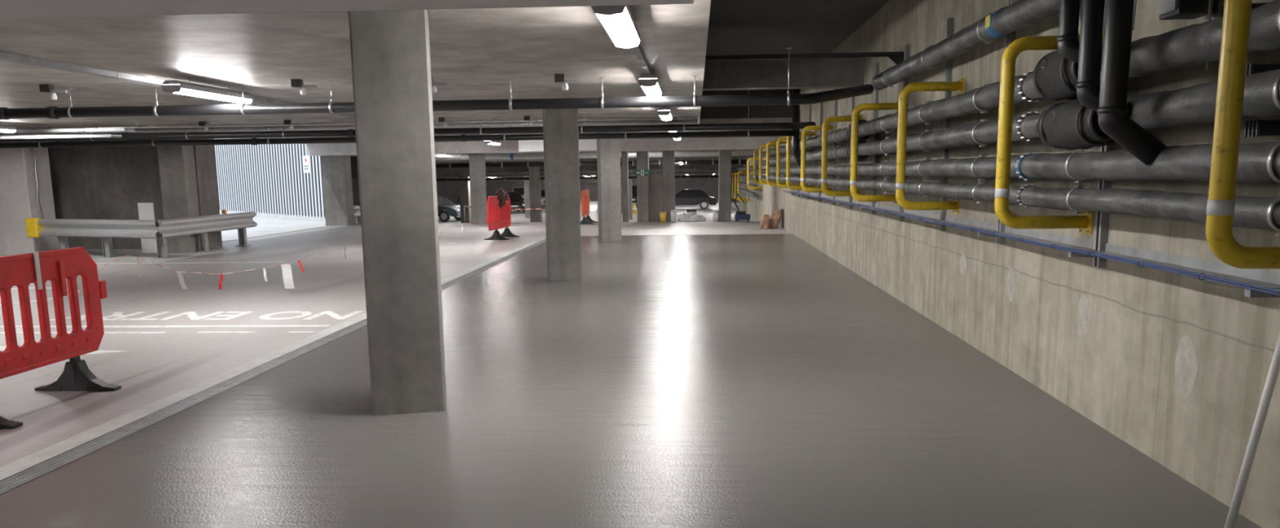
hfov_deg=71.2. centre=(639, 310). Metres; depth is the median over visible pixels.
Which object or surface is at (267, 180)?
slatted screen
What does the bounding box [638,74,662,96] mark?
light
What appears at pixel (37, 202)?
conduit
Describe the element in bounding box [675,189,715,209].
parked car
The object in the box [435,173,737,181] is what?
ceiling pipe
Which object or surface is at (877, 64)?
channel
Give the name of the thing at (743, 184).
pipe
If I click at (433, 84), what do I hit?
ceiling sensor
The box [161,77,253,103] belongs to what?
light
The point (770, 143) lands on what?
guard
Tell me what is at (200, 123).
ceiling sensor
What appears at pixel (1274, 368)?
pole
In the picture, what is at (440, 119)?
ceiling sensor
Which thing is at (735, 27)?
ceiling
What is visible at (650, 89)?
diffuser
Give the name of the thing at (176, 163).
concrete column
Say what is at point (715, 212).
paint bucket
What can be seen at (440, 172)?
concrete beam
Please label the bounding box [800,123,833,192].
guard
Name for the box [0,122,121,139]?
tray
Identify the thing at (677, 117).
ceiling pipe
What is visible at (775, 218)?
sack
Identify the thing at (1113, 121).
downpipe
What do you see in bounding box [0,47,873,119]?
ceiling pipe
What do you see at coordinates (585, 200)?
barrier
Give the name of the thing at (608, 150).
concrete column
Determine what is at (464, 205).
barrier tape
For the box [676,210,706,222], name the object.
heap
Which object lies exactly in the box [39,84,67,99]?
ceiling sensor
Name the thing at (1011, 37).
channel
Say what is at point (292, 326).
painted line
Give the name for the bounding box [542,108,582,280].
concrete column
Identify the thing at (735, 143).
concrete beam
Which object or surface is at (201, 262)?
painted edge line
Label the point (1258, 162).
pipe
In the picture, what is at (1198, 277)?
cable
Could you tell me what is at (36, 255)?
tape tails
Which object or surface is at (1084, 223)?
guard
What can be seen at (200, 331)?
painted dash
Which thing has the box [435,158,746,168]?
ceiling pipe
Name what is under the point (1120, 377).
wall
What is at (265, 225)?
floor
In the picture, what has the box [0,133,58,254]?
wall
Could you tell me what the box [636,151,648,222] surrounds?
concrete column
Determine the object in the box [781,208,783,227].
board
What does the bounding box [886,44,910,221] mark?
channel
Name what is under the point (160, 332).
painted dash
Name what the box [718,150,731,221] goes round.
concrete column
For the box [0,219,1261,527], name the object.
floor
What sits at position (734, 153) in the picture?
ceiling pipe
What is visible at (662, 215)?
paint bucket
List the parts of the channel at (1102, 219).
cantilever arm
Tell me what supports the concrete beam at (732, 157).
attached to the ceiling at (475, 51)
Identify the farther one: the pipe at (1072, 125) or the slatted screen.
the slatted screen
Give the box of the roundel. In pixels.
[0,287,79,306]
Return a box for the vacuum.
[733,193,750,221]
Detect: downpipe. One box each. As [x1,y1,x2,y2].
[791,88,800,165]
[1057,0,1102,71]
[1075,0,1132,115]
[1097,0,1166,165]
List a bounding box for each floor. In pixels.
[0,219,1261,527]
[219,213,328,240]
[353,198,739,223]
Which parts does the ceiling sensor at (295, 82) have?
sensor arm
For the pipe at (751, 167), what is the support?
attached to the wall at (1120, 377)
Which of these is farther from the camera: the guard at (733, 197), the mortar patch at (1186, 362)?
the guard at (733, 197)
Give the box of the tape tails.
[22,251,67,296]
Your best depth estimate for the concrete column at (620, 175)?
59.42 m
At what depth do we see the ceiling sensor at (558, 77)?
9.39 m
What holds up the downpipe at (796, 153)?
attached to the pipe at (1072, 125)
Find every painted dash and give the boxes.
[0,331,167,333]
[197,331,256,333]
[287,331,315,333]
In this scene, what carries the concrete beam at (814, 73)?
attached to the wall at (740, 111)
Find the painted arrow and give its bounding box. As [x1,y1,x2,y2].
[0,346,127,355]
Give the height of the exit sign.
0.190 m
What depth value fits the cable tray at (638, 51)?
7.95 m
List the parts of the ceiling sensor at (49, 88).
sensor arm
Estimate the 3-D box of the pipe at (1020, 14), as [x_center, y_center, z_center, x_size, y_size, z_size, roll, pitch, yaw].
[2.708,-2.237,7.572,0.323,0.220,6.152,0,9,4]
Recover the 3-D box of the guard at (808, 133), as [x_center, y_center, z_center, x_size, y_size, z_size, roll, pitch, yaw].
[3.285,-3.072,18.331,0.572,1.235,0.150,0,9,4]
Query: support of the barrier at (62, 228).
on the kerb at (94, 254)
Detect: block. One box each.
[1219,2,1268,17]
[1243,119,1279,137]
[1245,62,1279,75]
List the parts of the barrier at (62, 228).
post, rail, post, plate, post, plate, post, rail, post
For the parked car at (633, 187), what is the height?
1.620 m
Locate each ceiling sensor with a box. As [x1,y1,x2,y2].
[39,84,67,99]
[198,121,214,130]
[284,120,299,128]
[290,79,316,94]
[431,75,447,92]
[438,117,453,126]
[524,115,537,124]
[554,73,578,89]
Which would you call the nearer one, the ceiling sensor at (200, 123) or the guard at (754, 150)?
the ceiling sensor at (200, 123)
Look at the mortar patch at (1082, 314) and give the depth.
5.64 m
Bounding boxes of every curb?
[0,239,546,495]
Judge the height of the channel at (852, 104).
2.000 m
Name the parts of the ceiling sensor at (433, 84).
sensor arm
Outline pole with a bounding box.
[1223,333,1279,527]
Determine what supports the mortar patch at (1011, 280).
attached to the wall at (1120, 377)
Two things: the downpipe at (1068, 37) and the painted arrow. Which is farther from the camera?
the painted arrow
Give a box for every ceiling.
[0,0,791,156]
[706,0,889,55]
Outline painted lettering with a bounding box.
[49,311,363,319]
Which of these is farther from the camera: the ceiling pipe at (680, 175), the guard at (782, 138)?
the ceiling pipe at (680, 175)
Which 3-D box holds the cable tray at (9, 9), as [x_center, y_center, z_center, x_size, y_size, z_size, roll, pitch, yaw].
[-5.597,-1.525,4.320,11.701,0.226,0.570,0,9,3]
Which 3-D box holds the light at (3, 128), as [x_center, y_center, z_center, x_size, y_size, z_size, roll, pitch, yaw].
[-11.284,-3.142,15.313,0.189,0.126,1.404,0,9,4]
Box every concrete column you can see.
[155,131,199,253]
[320,155,354,226]
[348,9,446,415]
[458,176,471,222]
[468,153,487,224]
[524,175,529,217]
[528,160,542,222]
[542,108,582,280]
[596,132,621,241]
[620,174,622,213]
[621,151,629,222]
[628,174,632,219]
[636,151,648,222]
[662,151,675,222]
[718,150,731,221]
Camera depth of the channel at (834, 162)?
15.43 m
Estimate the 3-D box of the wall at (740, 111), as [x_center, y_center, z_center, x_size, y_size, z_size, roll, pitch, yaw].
[1.687,-2.928,7.249,2.790,0.860,31.400,0,9,4]
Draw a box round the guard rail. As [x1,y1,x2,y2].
[353,204,360,223]
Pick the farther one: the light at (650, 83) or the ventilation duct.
the ventilation duct
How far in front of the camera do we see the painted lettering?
10.19 m
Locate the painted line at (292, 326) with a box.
[0,324,332,328]
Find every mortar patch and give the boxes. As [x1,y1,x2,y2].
[959,253,966,275]
[1006,267,1015,302]
[1075,294,1090,338]
[1174,334,1197,398]
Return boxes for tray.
[0,0,693,18]
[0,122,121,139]
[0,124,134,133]
[632,44,666,107]
[784,189,1279,293]
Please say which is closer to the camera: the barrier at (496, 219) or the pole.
the pole
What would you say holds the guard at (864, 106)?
attached to the wall at (1120, 377)
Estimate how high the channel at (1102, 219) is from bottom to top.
2.000 m
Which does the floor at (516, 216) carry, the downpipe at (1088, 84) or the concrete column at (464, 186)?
the concrete column at (464, 186)
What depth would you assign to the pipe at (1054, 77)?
4.92 m
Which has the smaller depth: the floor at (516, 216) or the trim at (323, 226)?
the trim at (323, 226)
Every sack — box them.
[758,213,769,229]
[768,208,782,228]
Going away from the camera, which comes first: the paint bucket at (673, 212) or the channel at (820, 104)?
the channel at (820, 104)
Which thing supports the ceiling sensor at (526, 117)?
attached to the ceiling at (475, 51)
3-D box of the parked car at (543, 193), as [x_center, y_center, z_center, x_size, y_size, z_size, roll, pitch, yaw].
[-7.558,-9.334,74.025,2.080,1.440,4.470,-2,9,-6]
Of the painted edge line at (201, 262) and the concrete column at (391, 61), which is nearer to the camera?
the concrete column at (391, 61)
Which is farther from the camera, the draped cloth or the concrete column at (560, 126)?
the draped cloth
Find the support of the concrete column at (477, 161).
on the floor at (713, 380)
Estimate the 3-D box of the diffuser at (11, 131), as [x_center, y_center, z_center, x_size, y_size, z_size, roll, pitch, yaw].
[-11.284,-3.119,15.317,0.178,0.079,1.360,0,9,4]
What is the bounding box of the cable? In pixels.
[782,190,1279,296]
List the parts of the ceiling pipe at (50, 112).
hanger rod, hanger rod, hanger rod, hanger rod, hanger rod, hanger rod, hanger rod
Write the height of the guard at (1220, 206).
1.235 m
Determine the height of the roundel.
0.003 m
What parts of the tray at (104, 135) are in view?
rail, rail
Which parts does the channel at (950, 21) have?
cantilever arm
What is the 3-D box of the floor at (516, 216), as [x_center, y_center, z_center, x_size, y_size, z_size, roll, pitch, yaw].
[-11.750,-6.485,61.255,43.000,0.200,62.600,0,9,4]
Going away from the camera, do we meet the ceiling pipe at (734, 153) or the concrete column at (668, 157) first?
the concrete column at (668, 157)
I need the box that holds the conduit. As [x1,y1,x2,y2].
[30,147,42,218]
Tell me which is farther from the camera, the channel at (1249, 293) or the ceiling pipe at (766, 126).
the ceiling pipe at (766, 126)
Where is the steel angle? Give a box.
[705,51,904,64]
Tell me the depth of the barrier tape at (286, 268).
11.96 m
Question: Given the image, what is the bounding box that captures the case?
[686,208,696,212]
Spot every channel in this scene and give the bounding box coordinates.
[791,109,800,196]
[800,103,811,199]
[810,102,822,201]
[823,88,837,204]
[839,96,854,208]
[859,62,879,213]
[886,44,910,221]
[923,17,954,230]
[977,0,1017,244]
[1067,142,1114,267]
[1244,286,1279,310]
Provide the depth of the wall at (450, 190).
91.81 m
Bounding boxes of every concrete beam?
[306,137,775,155]
[350,156,742,177]
[435,149,754,162]
[702,57,864,90]
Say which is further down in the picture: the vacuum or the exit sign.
the vacuum
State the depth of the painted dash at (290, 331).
9.05 m
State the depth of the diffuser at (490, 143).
25.47 m
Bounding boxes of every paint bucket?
[659,212,666,222]
[670,209,676,222]
[712,209,719,222]
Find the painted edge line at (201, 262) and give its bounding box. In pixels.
[95,262,284,263]
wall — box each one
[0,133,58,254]
[47,131,222,249]
[351,173,737,202]
[699,88,792,119]
[739,0,1279,527]
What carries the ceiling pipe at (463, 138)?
attached to the ceiling at (475, 51)
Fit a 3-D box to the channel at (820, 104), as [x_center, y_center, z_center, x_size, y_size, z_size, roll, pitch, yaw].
[3.405,-3.113,17.253,0.200,2.000,0.080,0,9,4]
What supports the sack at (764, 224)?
on the floor at (713, 380)
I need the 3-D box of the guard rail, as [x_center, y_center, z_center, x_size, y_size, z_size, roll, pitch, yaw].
[-8.485,-2.762,30.523,3.100,1.700,0.210,0,9,4]
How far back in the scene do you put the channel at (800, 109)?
20.89 m
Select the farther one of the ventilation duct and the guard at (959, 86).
the ventilation duct
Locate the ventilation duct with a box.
[518,138,596,151]
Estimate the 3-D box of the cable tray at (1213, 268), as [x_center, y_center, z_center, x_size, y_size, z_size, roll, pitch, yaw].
[3.065,-1.374,11.764,0.190,0.050,22.000,0,9,4]
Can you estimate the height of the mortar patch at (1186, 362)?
0.318 m
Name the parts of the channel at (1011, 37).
cantilever arm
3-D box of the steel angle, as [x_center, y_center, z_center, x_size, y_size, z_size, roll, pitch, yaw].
[1.917,-2.912,10.512,2.332,0.210,0.060,0,9,4]
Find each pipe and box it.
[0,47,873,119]
[0,89,797,148]
[0,117,815,142]
[0,119,697,134]
[16,115,697,129]
[435,150,759,159]
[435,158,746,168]
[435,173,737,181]
[460,158,741,174]
[737,165,758,170]
[737,173,757,179]
[737,181,757,189]
[737,187,757,197]
[758,0,1279,158]
[758,69,1279,165]
[761,141,1279,183]
[761,175,1279,235]
[871,0,1082,89]
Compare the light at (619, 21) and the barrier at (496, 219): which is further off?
the barrier at (496, 219)
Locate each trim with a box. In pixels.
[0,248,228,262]
[222,226,327,242]
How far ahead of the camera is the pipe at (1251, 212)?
4.66 m
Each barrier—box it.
[0,247,121,430]
[25,209,257,259]
[484,195,519,239]
[580,189,597,224]
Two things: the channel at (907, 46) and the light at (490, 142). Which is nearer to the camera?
the channel at (907, 46)
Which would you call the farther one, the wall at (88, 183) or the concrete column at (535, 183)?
the concrete column at (535, 183)
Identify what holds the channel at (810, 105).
attached to the wall at (1120, 377)
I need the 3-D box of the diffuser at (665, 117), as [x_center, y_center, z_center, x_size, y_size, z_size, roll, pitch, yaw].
[0.406,-3.115,14.294,0.178,0.079,1.310,0,9,4]
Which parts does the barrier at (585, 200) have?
panel, moulded rail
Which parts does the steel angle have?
gusset plate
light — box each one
[0,124,17,133]
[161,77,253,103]
[484,140,500,145]
[591,4,640,48]
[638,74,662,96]
[657,107,672,120]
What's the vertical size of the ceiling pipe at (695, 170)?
1.005 m
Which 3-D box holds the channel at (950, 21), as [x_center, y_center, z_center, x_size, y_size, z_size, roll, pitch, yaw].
[2.873,-1.779,8.621,0.200,2.000,0.080,0,9,4]
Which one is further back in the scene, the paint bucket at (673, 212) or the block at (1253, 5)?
the paint bucket at (673, 212)
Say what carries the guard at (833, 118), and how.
attached to the wall at (1120, 377)
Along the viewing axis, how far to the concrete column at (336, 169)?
28.75 m
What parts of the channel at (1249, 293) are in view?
cantilever arm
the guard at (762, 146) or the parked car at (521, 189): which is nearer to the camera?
the guard at (762, 146)
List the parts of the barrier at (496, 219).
panel, moulded rail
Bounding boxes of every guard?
[732,172,743,198]
[734,172,746,199]
[737,170,751,202]
[746,157,763,189]
[753,149,771,183]
[759,144,776,184]
[765,140,786,186]
[776,136,800,187]
[786,130,815,189]
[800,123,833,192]
[821,112,862,196]
[849,100,898,204]
[895,76,964,213]
[994,26,1103,234]
[1205,0,1279,268]
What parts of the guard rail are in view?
post, rail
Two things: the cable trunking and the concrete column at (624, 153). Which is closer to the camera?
the cable trunking
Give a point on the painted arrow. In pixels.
(2, 348)
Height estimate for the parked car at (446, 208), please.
1.620 m
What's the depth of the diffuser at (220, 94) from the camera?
9.67 m
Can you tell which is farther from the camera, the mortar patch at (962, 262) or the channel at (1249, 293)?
the mortar patch at (962, 262)
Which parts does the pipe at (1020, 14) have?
label panel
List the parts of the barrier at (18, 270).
moulded rail, panel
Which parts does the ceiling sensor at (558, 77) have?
sensor arm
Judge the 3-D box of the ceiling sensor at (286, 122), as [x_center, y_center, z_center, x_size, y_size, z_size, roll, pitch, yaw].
[-6.340,-3.395,16.299,0.250,0.160,0.100,-2,9,-5]
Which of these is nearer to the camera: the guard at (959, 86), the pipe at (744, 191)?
the guard at (959, 86)
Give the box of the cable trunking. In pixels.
[0,51,355,118]
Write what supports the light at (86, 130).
hanging from the ceiling at (475, 51)
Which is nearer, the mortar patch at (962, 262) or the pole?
the pole
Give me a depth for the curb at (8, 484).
6.06 m
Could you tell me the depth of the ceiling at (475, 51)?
8.07 m
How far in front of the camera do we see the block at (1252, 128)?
3.63 m
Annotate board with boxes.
[137,202,157,253]
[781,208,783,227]
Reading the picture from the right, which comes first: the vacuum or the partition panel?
the vacuum
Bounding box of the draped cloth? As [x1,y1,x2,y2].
[495,188,509,210]
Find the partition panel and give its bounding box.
[648,173,662,222]
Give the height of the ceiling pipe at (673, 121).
0.136 m
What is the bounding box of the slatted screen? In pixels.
[213,137,325,222]
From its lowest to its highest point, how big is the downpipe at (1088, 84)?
1.894 m
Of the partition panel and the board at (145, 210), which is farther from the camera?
the partition panel
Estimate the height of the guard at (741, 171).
1.400 m
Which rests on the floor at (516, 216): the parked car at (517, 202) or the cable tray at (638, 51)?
the parked car at (517, 202)
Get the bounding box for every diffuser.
[0,128,15,133]
[174,88,252,103]
[488,142,500,145]
[640,83,661,96]
[659,113,671,120]
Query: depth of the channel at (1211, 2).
4.01 m
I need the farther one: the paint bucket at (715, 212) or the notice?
the notice
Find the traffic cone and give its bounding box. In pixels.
[632,202,637,213]
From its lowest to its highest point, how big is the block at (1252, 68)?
0.070 m
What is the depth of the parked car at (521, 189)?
76.55 m
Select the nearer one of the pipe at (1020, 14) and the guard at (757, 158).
the pipe at (1020, 14)
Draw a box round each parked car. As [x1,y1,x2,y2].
[436,193,460,222]
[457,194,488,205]
[507,191,524,213]
[512,186,524,201]
[541,189,545,204]
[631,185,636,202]
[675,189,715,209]
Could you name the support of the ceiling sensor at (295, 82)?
attached to the ceiling at (475, 51)
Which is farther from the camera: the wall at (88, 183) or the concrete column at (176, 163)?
the wall at (88, 183)
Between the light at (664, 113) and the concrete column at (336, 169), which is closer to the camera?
the light at (664, 113)
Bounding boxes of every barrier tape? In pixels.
[98,221,479,289]
[463,204,581,222]
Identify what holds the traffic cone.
on the floor at (516, 216)
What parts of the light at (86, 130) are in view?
rail, rail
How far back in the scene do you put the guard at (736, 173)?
42.36 m
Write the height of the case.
0.090 m
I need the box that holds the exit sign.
[635,169,648,175]
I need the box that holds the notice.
[302,155,310,173]
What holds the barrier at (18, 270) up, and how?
on the floor at (713, 380)

